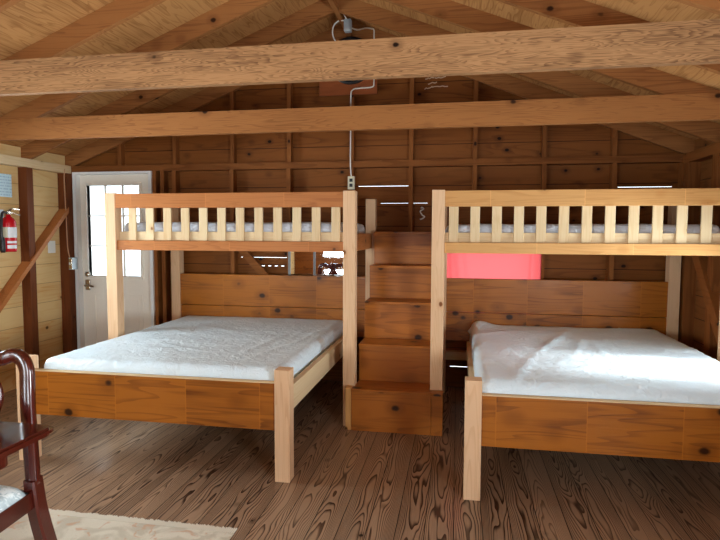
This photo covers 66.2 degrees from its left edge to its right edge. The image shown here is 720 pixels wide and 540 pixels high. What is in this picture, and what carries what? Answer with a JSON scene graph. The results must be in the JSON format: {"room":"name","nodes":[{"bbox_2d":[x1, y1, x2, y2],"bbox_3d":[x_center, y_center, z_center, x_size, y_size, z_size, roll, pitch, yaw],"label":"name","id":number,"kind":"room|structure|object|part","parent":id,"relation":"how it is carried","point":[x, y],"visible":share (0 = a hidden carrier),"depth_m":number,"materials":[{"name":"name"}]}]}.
{"room":"dormitory","nodes":[
{"label":"dormitory","id":0,"kind":"room"},
{"bbox_2d":[0,143,64,392],"bbox_3d":[-3.723,0.202,1.769,0.020,2.206,8.150,1,4,10],"label":"wall","id":1,"kind":"structure","parent":0,"point":[45,184],"depth_m":5.31,"materials":[{"name":"beige wood"}]},
{"bbox_2d":[0,173,11,196],"bbox_3d":[-3.151,-0.747,4.855,0.002,0.203,0.218,1,4,10],"label":"notice sign","id":2,"kind":"object","parent":1,"relation":"attached to","point":[5,179],"visible":1,"depth_m":4.89,"materials":[{"name":"white paper"}]},
{"bbox_2d":[0,208,19,252],"bbox_3d":[-3.092,-0.347,4.837,0.150,0.386,0.174,3,5,31],"label":"fire extinguisher","id":3,"kind":"object","parent":1,"relation":"attached to","point":[8,229],"visible":1,"depth_m":4.80,"materials":[{"name":"red metal"}]},
{"bbox_3d":[-3.046,-0.509,4.840,0.116,0.064,0.042,0,4,-9],"label":"valve handle","id":4,"kind":"part","parent":3,"relation":"part of","materials":[{"name":"silver metal"}]},
{"bbox_2d":[18,167,35,354],"bbox_3d":[-3.075,0.071,5.107,0.090,2.020,0.038,1,4,10],"label":"stud","id":5,"kind":"object","parent":1,"relation":"attached to","point":[23,172],"visible":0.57,"depth_m":5.08,"materials":[{"name":"brown wood"}]},
{"bbox_2d":[29,168,39,368],"bbox_3d":[-3.069,0.069,5.144,0.090,2.020,0.038,1,4,10],"label":"stud","id":6,"kind":"object","parent":1,"relation":"attached to","point":[31,169],"visible":0.36,"depth_m":5.13,"materials":[{"name":"brown wood"}]},
{"bbox_2d":[0,207,68,312],"bbox_3d":[-3.088,0.073,4.972,0.097,1.330,1.282,1,4,10],"label":"diagonal brace","id":7,"kind":"object","parent":1,"relation":"attached to","point":[15,280],"visible":1,"depth_m":5.08,"materials":[{"name":"orange wood"}]},
{"bbox_2d":[0,154,70,173],"bbox_3d":[-3.674,-0.748,1.646,0.090,0.078,8.050,1,4,10],"label":"trim","id":8,"kind":"structure","parent":1,"relation":"attached to","point":[7,160],"depth_m":5.11,"materials":[{"name":"brown wood"}]},
{"bbox_2d":[48,241,55,252],"bbox_3d":[-3.052,-0.228,5.463,0.002,0.120,0.100,1,4,10],"label":"card","id":9,"kind":"object","parent":1,"relation":"attached to","point":[51,245],"visible":0.86,"depth_m":5.46,"materials":[{"name":"white paper"}]},
{"bbox_2d":[57,173,77,353],"bbox_3d":[-2.977,0.036,5.631,0.100,2.020,0.090,1,4,10],"label":"stud","id":10,"kind":"object","parent":1,"relation":"attached to","point":[68,287],"visible":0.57,"depth_m":5.59,"materials":[{"name":"brown wood"}]},
{"bbox_2d":[64,169,69,257],"bbox_3d":[-2.933,-0.563,5.523,0.039,0.892,0.016,-1,4,-20],"label":"power cable","id":11,"kind":"object","parent":10,"relation":"attached to","point":[64,169],"visible":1,"depth_m":5.52,"materials":[{"name":"plastic"}]},
{"bbox_2d":[69,257,77,269],"bbox_3d":[-2.908,-0.066,5.584,0.045,0.120,0.095,1,4,10],"label":"light switch","id":12,"kind":"object","parent":10,"relation":"attached to","point":[73,264],"visible":1,"depth_m":5.57,"materials":[{"name":"metal"}]},
{"bbox_2d":[0,380,719,539],"bbox_3d":[-0.815,1.361,1.340,5.930,0.030,8.170,1,4,10],"label":"floor","id":13,"kind":"structure","parent":0,"point":[345,484],"depth_m":3.19,"materials":[{"name":"brown wood"}]},
{"bbox_2d":[0,508,236,539],"bbox_3d":[-1.897,1.307,1.823,2.270,0.006,2.148,1,4,10],"label":"area rug","id":14,"kind":"object","parent":13,"relation":"on","point":[68,525],"visible":0.83,"depth_m":2.67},
{"bbox_2d":[0,421,53,469],"bbox_3d":[-1.765,0.964,1.300,1.102,0.737,1.612,1,4,10],"label":"dining table","id":15,"kind":"object","parent":14,"relation":"on","point":[14,436],"visible":1,"depth_m":1.87,"materials":[{"name":"brown wood"}]},
{"bbox_2d":[0,348,56,539],"bbox_3d":[-1.548,0.809,2.047,0.595,0.978,0.607,1,4,10],"label":"dining chair","id":16,"kind":"object","parent":14,"relation":"on","point":[15,503],"visible":0.94,"depth_m":2.15,"materials":[{"name":"brown wood"}]},
{"bbox_2d":[0,485,27,512],"bbox_3d":[-1.560,0.853,1.985,0.562,0.042,0.420,1,4,10],"label":"seat cushion","id":17,"kind":"object","parent":16,"relation":"on","point":[11,498],"depth_m":2.08,"materials":[{"name":"white fabric"}]},
{"bbox_3d":[-1.560,0.909,1.987,0.570,0.070,0.440,1,4,10],"label":"seat frame","id":18,"kind":"part","parent":16,"relation":"part of","materials":[{"name":"brown wood"}]},
{"bbox_3d":[-1.515,0.571,2.215,0.534,0.527,0.080,1,4,10],"label":"frame","id":19,"kind":"part","parent":16,"relation":"part of","materials":[{"name":"brown wood"}]},
{"bbox_3d":[-1.275,1.047,2.237,0.059,0.474,0.170,1,4,10],"label":"leg","id":20,"kind":"part","parent":16,"relation":"part of","materials":[{"name":"brown wood"}]},
{"bbox_2d":[16,191,376,482],"bbox_3d":[-1.014,0.276,4.266,2.001,1.740,2.066,1,4,10],"label":"bunk bed","id":21,"kind":"object","parent":13,"relation":"on","point":[205,401],"visible":0.87,"depth_m":4.10,"materials":[{"name":"brown wood"}]},
{"bbox_3d":[-2.094,0.868,3.491,0.089,0.655,0.089,1,4,10],"label":"foot post","id":22,"kind":"part","parent":21,"relation":"part of","materials":[{"name":"brown wood"}]},
{"bbox_3d":[-1.957,0.262,4.421,0.089,1.740,0.089,1,4,10],"label":"post","id":23,"kind":"part","parent":21,"relation":"part of","materials":[{"name":"brown wood"}]},
{"bbox_3d":[-1.267,0.777,3.331,1.592,0.275,0.035,1,4,10],"label":"footboard","id":24,"kind":"part","parent":21,"relation":"part of","materials":[{"name":"brown wood"}]},
{"bbox_3d":[-1.782,0.196,5.403,0.089,1.740,0.089,1,4,10],"label":"post","id":25,"kind":"part","parent":21,"relation":"part of","materials":[{"name":"brown wood"}]},
{"bbox_2d":[44,315,342,380],"bbox_3d":[-1.068,0.625,4.283,1.588,0.266,1.913,1,4,10],"label":"mattress","id":26,"kind":"object","parent":21,"relation":"on","point":[251,348],"visible":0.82,"depth_m":3.79,"materials":[{"name":"white fabric"}]},
{"bbox_3d":[-1.017,-0.527,4.175,1.823,0.111,0.034,1,4,10],"label":"rail","id":27,"kind":"part","parent":21,"relation":"part of","materials":[{"name":"orange wood"}]},
{"bbox_3d":[-1.016,-0.183,4.210,1.823,0.076,0.038,1,4,10],"label":"rail","id":28,"kind":"part","parent":21,"relation":"part of","materials":[{"name":"orange wood"}]},
{"bbox_2d":[125,222,364,232],"bbox_3d":[-0.925,-0.353,4.714,1.822,0.110,0.929,1,4,10],"label":"mattress","id":29,"kind":"object","parent":21,"relation":"on","point":[141,226],"visible":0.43,"depth_m":4.27,"materials":[{"name":"white fabric"}]},
{"bbox_3d":[-0.844,0.324,5.230,1.823,0.558,0.040,1,4,10],"label":"headboard","id":30,"kind":"part","parent":21,"relation":"part of","materials":[{"name":"brown wood"}]},
{"bbox_3d":[-0.439,0.894,3.199,0.089,0.655,0.089,1,4,10],"label":"foot post","id":31,"kind":"part","parent":21,"relation":"part of","materials":[{"name":"brown wood"}]},
{"bbox_3d":[-0.245,0.680,4.156,0.038,0.143,1.888,1,4,10],"label":"rail","id":32,"kind":"part","parent":21,"relation":"part of","materials":[{"name":"brown wood"}]},
{"bbox_3d":[-0.074,0.291,4.088,0.089,1.740,0.089,1,4,10],"label":"post","id":33,"kind":"part","parent":21,"relation":"part of","materials":[{"name":"brown wood"}]},
{"bbox_3d":[0.008,-0.233,4.548,0.038,0.135,0.911,1,4,10],"label":"rail","id":34,"kind":"part","parent":21,"relation":"part of","materials":[{"name":"orange wood"}]},
{"bbox_3d":[0.100,0.225,5.071,0.089,1.740,0.089,1,4,10],"label":"post","id":35,"kind":"part","parent":21,"relation":"part of","materials":[{"name":"brown wood"}]},
{"bbox_2d":[345,232,442,435],"bbox_3d":[0.342,0.412,4.496,0.702,1.447,1.191,1,4,10],"label":"stairs","id":36,"kind":"structure","parent":13,"relation":"on","point":[400,271],"depth_m":4.21,"materials":[{"name":"brown wood"}]},
{"bbox_2d":[430,188,719,500],"bbox_3d":[1.498,0.316,3.812,2.001,1.740,2.086,1,4,10],"label":"bunk bed","id":37,"kind":"object","parent":13,"relation":"on","point":[678,431],"visible":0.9,"depth_m":3.73,"materials":[{"name":"brown wood"}]},
{"bbox_3d":[0.557,0.301,3.977,0.089,1.740,0.089,1,4,10],"label":"post","id":38,"kind":"part","parent":37,"relation":"part of","materials":[{"name":"brown wood"}]},
{"bbox_3d":[0.731,0.235,4.959,0.089,1.740,0.089,1,4,10],"label":"post","id":39,"kind":"part","parent":37,"relation":"part of","materials":[{"name":"brown wood"}]},
{"bbox_3d":[0.798,0.754,3.966,0.035,0.120,1.908,1,4,10],"label":"rail","id":40,"kind":"part","parent":37,"relation":"part of","materials":[{"name":"brown wood"}]},
{"bbox_3d":[0.610,0.911,2.993,0.089,0.655,0.089,1,4,10],"label":"foot post","id":41,"kind":"part","parent":37,"relation":"part of","materials":[{"name":"brown wood"}]},
{"bbox_3d":[1.670,0.363,4.787,1.823,0.558,0.040,1,4,10],"label":"headboard","id":42,"kind":"part","parent":37,"relation":"part of","materials":[{"name":"brown wood"}]},
{"bbox_3d":[1.498,-0.144,3.766,1.823,0.076,0.038,1,4,10],"label":"rail","id":43,"kind":"part","parent":37,"relation":"part of","materials":[{"name":"brown wood"}]},
{"bbox_2d":[445,224,719,232],"bbox_3d":[1.589,-0.306,4.271,1.827,0.095,0.930,1,4,10],"label":"mattress","id":44,"kind":"object","parent":37,"relation":"on","point":[462,228],"visible":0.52,"depth_m":3.82,"materials":[{"name":"white fabric"}]},
{"bbox_3d":[1.497,-0.488,3.731,1.823,0.111,0.034,1,4,10],"label":"rail","id":45,"kind":"part","parent":37,"relation":"part of","materials":[{"name":"brown wood"}]},
{"bbox_2d":[468,321,719,404],"bbox_3d":[1.565,0.655,3.819,1.581,0.287,1.962,1,4,10],"label":"mattress","id":46,"kind":"object","parent":37,"relation":"on","point":[631,364],"visible":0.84,"depth_m":3.37,"materials":[{"name":"white fabric"}]},
{"bbox_3d":[1.423,0.820,2.835,1.564,0.275,0.035,1,4,10],"label":"footboard","id":47,"kind":"part","parent":37,"relation":"part of","materials":[{"name":"brown wood"}]},
{"bbox_3d":[2.614,0.264,4.627,0.089,1.740,0.089,1,4,10],"label":"post","id":48,"kind":"part","parent":37,"relation":"part of","materials":[{"name":"brown wood"}]},
{"bbox_3d":[2.439,0.330,3.644,0.089,1.740,0.089,1,4,10],"label":"post","id":49,"kind":"part","parent":37,"relation":"part of","materials":[{"name":"brown wood"}]},
{"bbox_2d":[0,0,719,155],"bbox_3d":[-0.807,-1.437,1.141,5.990,1.209,8.190,1,4,10],"label":"ceiling","id":50,"kind":"structure","parent":0,"point":[23,24],"depth_m":3.94,"materials":[{"name":"brown wood"}]},
{"bbox_2d":[0,0,21,11],"bbox_3d":[-1.972,-1.494,3.018,2.941,1.302,0.038,1,4,10],"label":"rafter","id":51,"kind":"object","parent":50,"relation":"attached to","point":[4,4],"depth_m":3.00,"materials":[{"name":"brown wood"}]},
{"bbox_2d":[4,0,165,59],"bbox_3d":[-1.868,-1.534,3.607,2.941,1.302,0.038,1,4,10],"label":"rafter","id":52,"kind":"object","parent":50,"relation":"attached to","point":[115,13],"visible":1,"depth_m":3.57,"materials":[{"name":"brown wood"}]},
{"bbox_2d":[0,0,275,118],"bbox_3d":[-1.763,-1.573,4.197,2.941,1.302,0.038,1,4,10],"label":"rafter","id":53,"kind":"object","parent":50,"relation":"attached to","point":[230,11],"depth_m":4.09,"materials":[{"name":"brown wood"}]},
{"bbox_2d":[20,0,333,158],"bbox_3d":[-1.658,-1.613,4.786,2.941,1.302,0.038,1,4,10],"label":"rafter","id":54,"kind":"object","parent":50,"relation":"attached to","point":[313,13],"visible":0.5,"depth_m":4.64,"materials":[{"name":"brown wood"}]},
{"bbox_2d":[65,24,347,165],"bbox_3d":[-1.557,-1.651,5.356,2.941,1.302,0.038,1,4,10],"label":"rafter","id":55,"kind":"object","parent":50,"relation":"attached to","point":[208,95],"visible":0.57,"depth_m":5.37,"materials":[{"name":"brown wood"}]},
{"bbox_2d":[328,0,351,36],"bbox_3d":[-0.790,-1.945,1.104,0.038,0.150,8.150,1,4,10],"label":"board","id":56,"kind":"object","parent":50,"relation":"attached to","point":[333,3],"depth_m":4.54,"materials":[{"name":"brown wood"}]},
{"bbox_2d":[332,14,374,175],"bbox_3d":[-0.107,-1.567,4.878,0.291,1.426,0.482,2,4,29],"label":"conduit","id":57,"kind":"object","parent":56,"relation":"attached to","point":[348,28],"visible":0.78,"depth_m":4.85,"materials":[{"name":"metal"}]},
{"bbox_2d":[0,19,719,95],"bbox_3d":[-0.529,-1.020,2.753,5.710,0.178,0.040,1,4,10],"label":"tie beam","id":58,"kind":"structure","parent":50,"relation":"attached to","point":[690,42],"depth_m":2.62,"materials":[{"name":"brown wood"}]},
{"bbox_2d":[0,93,719,140],"bbox_3d":[-0.320,-1.071,3.934,5.710,0.163,0.040,1,4,10],"label":"tie beam","id":59,"kind":"structure","parent":50,"relation":"attached to","point":[695,106],"depth_m":3.83,"materials":[{"name":"brown wood"}]},
{"bbox_2d":[352,20,693,153],"bbox_3d":[1.361,-1.611,4.840,2.911,1.290,0.038,1,4,10],"label":"rafter","id":60,"kind":"object","parent":50,"relation":"attached to","point":[649,133],"visible":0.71,"depth_m":4.78,"materials":[{"name":"brown wood"}]},
{"bbox_2d":[338,0,719,142],"bbox_3d":[1.260,-1.573,4.270,2.911,1.290,0.038,1,4,10],"label":"rafter","id":61,"kind":"object","parent":50,"relation":"attached to","point":[565,81],"visible":0.57,"depth_m":4.23,"materials":[{"name":"brown wood"}]},
{"bbox_2d":[383,0,719,94],"bbox_3d":[1.156,-1.534,3.681,2.911,1.290,0.038,1,4,10],"label":"rafter","id":62,"kind":"object","parent":50,"relation":"attached to","point":[649,79],"depth_m":3.68,"materials":[{"name":"brown wood"}]},
{"bbox_2d":[496,0,719,74],"bbox_3d":[1.051,-1.494,3.091,2.911,1.290,0.038,1,4,10],"label":"rafter","id":63,"kind":"object","parent":50,"relation":"attached to","point":[576,13],"visible":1,"depth_m":3.05,"materials":[{"name":"brown wood"}]},
{"bbox_2d":[673,0,719,14],"bbox_3d":[0.946,-1.455,2.502,2.911,1.290,0.038,1,4,10],"label":"rafter","id":64,"kind":"object","parent":50,"relation":"attached to","point":[713,6],"depth_m":2.41,"materials":[{"name":"brown wood"}]},
{"bbox_2d":[78,75,679,387],"bbox_3d":[-0.098,-0.606,5.229,5.890,3.375,0.020,1,4,10],"label":"wall","id":65,"kind":"structure","parent":0,"point":[389,186],"depth_m":5.11,"materials":[{"name":"brown wood"}]},
{"bbox_2d":[72,171,154,348],"bbox_3d":[-2.478,0.029,5.638,0.867,2.036,0.130,1,4,10],"label":"door","id":66,"kind":"structure","parent":65,"relation":"in","point":[91,290],"depth_m":5.64,"materials":[{"name":"white paint"}]},
{"bbox_3d":[-2.810,0.152,5.699,0.056,0.110,0.012,1,4,10],"label":"handle plate","id":67,"kind":"part","parent":66,"relation":"part of","materials":[{"name":"silver metal"}]},
{"bbox_3d":[-2.498,-0.398,5.633,0.640,0.976,0.067,1,4,10],"label":"lite frame","id":68,"kind":"part","parent":66,"relation":"part of","materials":[{"name":"white paint"}]},
{"bbox_2d":[117,144,124,164],"bbox_3d":[-2.404,-1.182,5.557,0.038,0.269,0.065,1,4,10],"label":"stud","id":69,"kind":"object","parent":65,"relation":"attached to","point":[121,147],"visible":0.64,"depth_m":5.53,"materials":[{"name":"brown wood"}]},
{"bbox_2d":[152,171,162,324],"bbox_3d":[-2.030,0.036,5.559,0.038,2.037,0.090,1,4,10],"label":"stud","id":70,"kind":"object","parent":65,"relation":"attached to","point":[155,174],"visible":0.57,"depth_m":5.53,"materials":[{"name":"brown wood"}]},
{"bbox_2d":[160,171,170,322],"bbox_3d":[-1.948,0.037,5.545,0.038,2.037,0.090,1,4,10],"label":"stud","id":71,"kind":"object","parent":65,"relation":"attached to","point":[166,292],"visible":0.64,"depth_m":5.51,"materials":[{"name":"brown wood"}]},
{"bbox_2d":[172,171,179,192],"bbox_3d":[-1.824,0.039,5.524,0.038,2.037,0.088,1,4,10],"label":"stud","id":72,"kind":"object","parent":65,"relation":"attached to","point":[175,174],"visible":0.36,"depth_m":5.43,"materials":[{"name":"brown wood"}]},
{"bbox_2d":[172,136,179,163],"bbox_3d":[-1.817,-1.290,5.445,0.038,0.503,0.065,1,4,10],"label":"stud","id":73,"kind":"object","parent":65,"relation":"attached to","point":[175,139],"visible":0.57,"depth_m":5.43,"materials":[{"name":"brown wood"}]},
{"bbox_2d":[229,91,236,162],"bbox_3d":[-1.226,-1.399,5.333,0.038,0.740,0.065,1,4,10],"label":"stud","id":74,"kind":"object","parent":65,"relation":"attached to","point":[233,148],"visible":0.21,"depth_m":5.32,"materials":[{"name":"brown wood"}]},
{"bbox_2d":[229,170,237,273],"bbox_3d":[-1.234,0.048,5.420,0.038,2.037,0.088,1,4,10],"label":"stud","id":75,"kind":"object","parent":65,"relation":"attached to","point":[233,173],"visible":0.36,"depth_m":5.36,"materials":[{"name":"brown wood"}]},
{"bbox_2d":[238,251,269,274],"bbox_3d":[-0.909,0.058,5.338,0.665,0.590,0.036,1,4,10],"label":"diagonal brace","id":76,"kind":"object","parent":75,"relation":"attached to","point":[246,255],"depth_m":5.33,"materials":[{"name":"brown wood"}]},
{"bbox_2d":[286,169,292,274],"bbox_3d":[-0.672,0.057,5.320,0.038,2.037,0.088,1,4,10],"label":"stud","id":77,"kind":"object","parent":65,"relation":"attached to","point":[289,172],"visible":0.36,"depth_m":5.23,"materials":[{"name":"brown wood"}]},
{"bbox_2d":[288,252,342,275],"bbox_3d":[-0.403,-0.076,5.204,0.565,0.480,0.026,1,4,10],"label":"window","id":78,"kind":"structure","parent":77,"relation":"attached to","point":[299,263],"depth_m":5.20,"materials":[{"name":"glass"}]},
{"bbox_3d":[-0.403,-0.076,5.204,0.565,0.480,0.026,1,4,10],"label":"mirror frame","id":79,"kind":"part","parent":78,"relation":"part of","materials":[{"name":"brown wood"}]},
{"bbox_2d":[287,83,292,161],"bbox_3d":[-0.665,-1.503,5.226,0.038,0.966,0.065,1,4,10],"label":"stud","id":80,"kind":"object","parent":65,"relation":"attached to","point":[289,85],"visible":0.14,"depth_m":5.21,"materials":[{"name":"brown wood"}]},
{"bbox_2d":[349,168,354,190],"bbox_3d":[-0.076,0.066,5.215,0.038,2.037,0.088,1,4,10],"label":"stud","id":81,"kind":"object","parent":65,"relation":"attached to","point":[352,169],"visible":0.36,"depth_m":5.11,"materials":[{"name":"brown wood"}]},
{"bbox_2d":[348,176,354,189],"bbox_3d":[-0.080,-0.804,5.095,0.063,0.120,0.036,1,4,10],"label":"outlet box","id":82,"kind":"object","parent":81,"relation":"attached to","point":[351,179],"visible":1,"depth_m":5.08,"materials":[{"name":"beige plastic"}]},
{"bbox_2d":[351,36,354,160],"bbox_3d":[-0.069,-1.605,5.114,0.038,1.190,0.065,1,4,10],"label":"stud","id":83,"kind":"object","parent":65,"relation":"attached to","point":[353,96],"visible":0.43,"depth_m":5.11,"materials":[{"name":"brown wood"}]},
{"bbox_2d":[319,37,376,95],"bbox_3d":[-0.112,-1.863,5.042,0.540,0.510,0.054,1,4,10],"label":"board","id":84,"kind":"object","parent":83,"relation":"attached to","point":[329,88],"visible":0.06,"depth_m":5.06,"materials":[{"name":"brown wood"}]},
{"bbox_3d":[-0.109,-1.820,5.063,0.540,0.420,0.018,1,4,10],"label":"mounting panel","id":85,"kind":"part","parent":84,"relation":"part of","materials":[{"name":"brown wood"}]},
{"bbox_2d":[71,154,683,171],"bbox_3d":[-0.107,-0.981,5.147,5.890,0.061,0.095,1,4,10],"label":"wooden beam","id":86,"kind":"structure","parent":65,"relation":"attached to","point":[676,158],"depth_m":5.02,"materials":[{"name":"brown wood"}]},
{"bbox_2d":[408,166,413,298],"bbox_3d":[0.465,0.074,5.120,0.038,2.037,0.088,1,4,10],"label":"stud","id":87,"kind":"object","parent":65,"relation":"attached to","point":[411,169],"visible":0.36,"depth_m":5.03,"materials":[{"name":"brown wood"}]},
{"bbox_2d":[409,78,414,159],"bbox_3d":[0.473,-1.488,5.025,0.038,0.972,0.065,1,4,10],"label":"stud","id":88,"kind":"object","parent":65,"relation":"attached to","point":[412,80],"visible":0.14,"depth_m":5.01,"materials":[{"name":"brown wood"}]},
{"bbox_2d":[425,76,447,88],"bbox_3d":[0.690,-1.697,5.005,0.213,0.116,0.002,1,4,10],"label":"chalk marks","id":89,"kind":"object","parent":65,"relation":"attached to","point":[444,76],"visible":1,"depth_m":5.01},
{"bbox_2d":[446,350,466,359],"bbox_3d":[0.750,0.783,5.121,0.520,0.075,0.080,1,4,10],"label":"board","id":90,"kind":"object","parent":65,"relation":"attached to","point":[450,354],"depth_m":5.06,"materials":[{"name":"brown wood"}]},
{"bbox_2d":[472,165,476,189],"bbox_3d":[1.029,-0.615,4.973,0.038,0.637,0.088,1,4,10],"label":"stud","id":91,"kind":"object","parent":65,"relation":"attached to","point":[474,168],"visible":0.36,"depth_m":4.92,"materials":[{"name":"brown wood"}]},
{"bbox_2d":[473,80,478,157],"bbox_3d":[1.034,-1.367,4.934,0.038,0.747,0.065,1,4,10],"label":"stud","id":92,"kind":"object","parent":65,"relation":"attached to","point":[475,129],"visible":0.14,"depth_m":4.91,"materials":[{"name":"brown wood"}]},
{"bbox_2d":[447,253,540,278],"bbox_3d":[1.190,0.102,4.934,0.850,0.892,0.022,1,4,10],"label":"window curtain","id":93,"kind":"object","parent":65,"relation":"hanging from","point":[459,265],"visible":0.28,"depth_m":4.93,"materials":[{"name":"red fabric"}]},
{"bbox_2d":[540,164,546,279],"bbox_3d":[1.612,0.092,4.917,0.038,2.037,0.088,1,4,10],"label":"stud","id":94,"kind":"object","parent":65,"relation":"attached to","point":[543,166],"visible":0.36,"depth_m":4.82,"materials":[{"name":"brown wood"}]},
{"bbox_2d":[541,125,547,156],"bbox_3d":[1.619,-1.241,4.838,0.038,0.512,0.065,1,4,10],"label":"stud","id":95,"kind":"object","parent":65,"relation":"attached to","point":[544,127],"visible":0.64,"depth_m":4.82,"materials":[{"name":"brown wood"}]},
{"bbox_2d":[606,163,616,280],"bbox_3d":[2.178,0.101,4.817,0.038,2.037,0.088,1,4,10],"label":"stud","id":96,"kind":"object","parent":65,"relation":"attached to","point":[613,167],"visible":0.36,"depth_m":4.76,"materials":[{"name":"brown wood"}]},
{"bbox_2d":[610,129,617,155],"bbox_3d":[2.185,-1.119,4.746,0.038,0.285,0.065,1,4,10],"label":"stud","id":97,"kind":"object","parent":65,"relation":"attached to","point":[614,133],"visible":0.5,"depth_m":4.72,"materials":[{"name":"brown wood"}]},
{"bbox_2d":[678,162,684,187],"bbox_3d":[2.745,0.110,4.716,0.090,2.037,0.090,1,4,10],"label":"stud","id":98,"kind":"object","parent":65,"relation":"attached to","point":[681,165],"visible":0.14,"depth_m":4.64,"materials":[{"name":"brown wood"}]},
{"bbox_2d":[693,138,713,352],"bbox_3d":[2.097,0.286,0.741,0.020,2.218,8.150,1,4,10],"label":"wall","id":99,"kind":"structure","parent":0,"point":[706,166],"depth_m":4.44,"materials":[{"name":"brown wood"}]},
{"bbox_2d":[678,162,700,347],"bbox_3d":[2.723,0.127,4.589,0.090,2.020,0.090,1,4,10],"label":"stud","id":100,"kind":"object","parent":99,"relation":"attached to","point":[692,170],"visible":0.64,"depth_m":4.55,"materials":[{"name":"brown wood"}]},
{"bbox_2d":[683,142,719,163],"bbox_3d":[2.037,-0.660,0.637,0.090,0.078,8.050,1,4,10],"label":"trim","id":101,"kind":"structure","parent":99,"relation":"attached to","point":[705,153],"depth_m":4.28,"materials":[{"name":"brown wood"}]},
{"bbox_2d":[692,256,719,346],"bbox_3d":[2.607,0.264,4.033,0.100,0.980,0.800,1,4,10],"label":"diagonal brace","id":102,"kind":"object","parent":99,"relation":"attached to","point":[712,299],"visible":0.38,"depth_m":4.07,"materials":[{"name":"brown wood"}]},
{"bbox_2d":[703,153,719,359],"bbox_3d":[2.634,0.161,4.088,0.090,2.020,0.090,1,4,10],"label":"stud","id":103,"kind":"object","parent":99,"relation":"attached to","point":[713,266],"visible":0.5,"depth_m":4.05,"materials":[{"name":"brown wood"}]}
]}

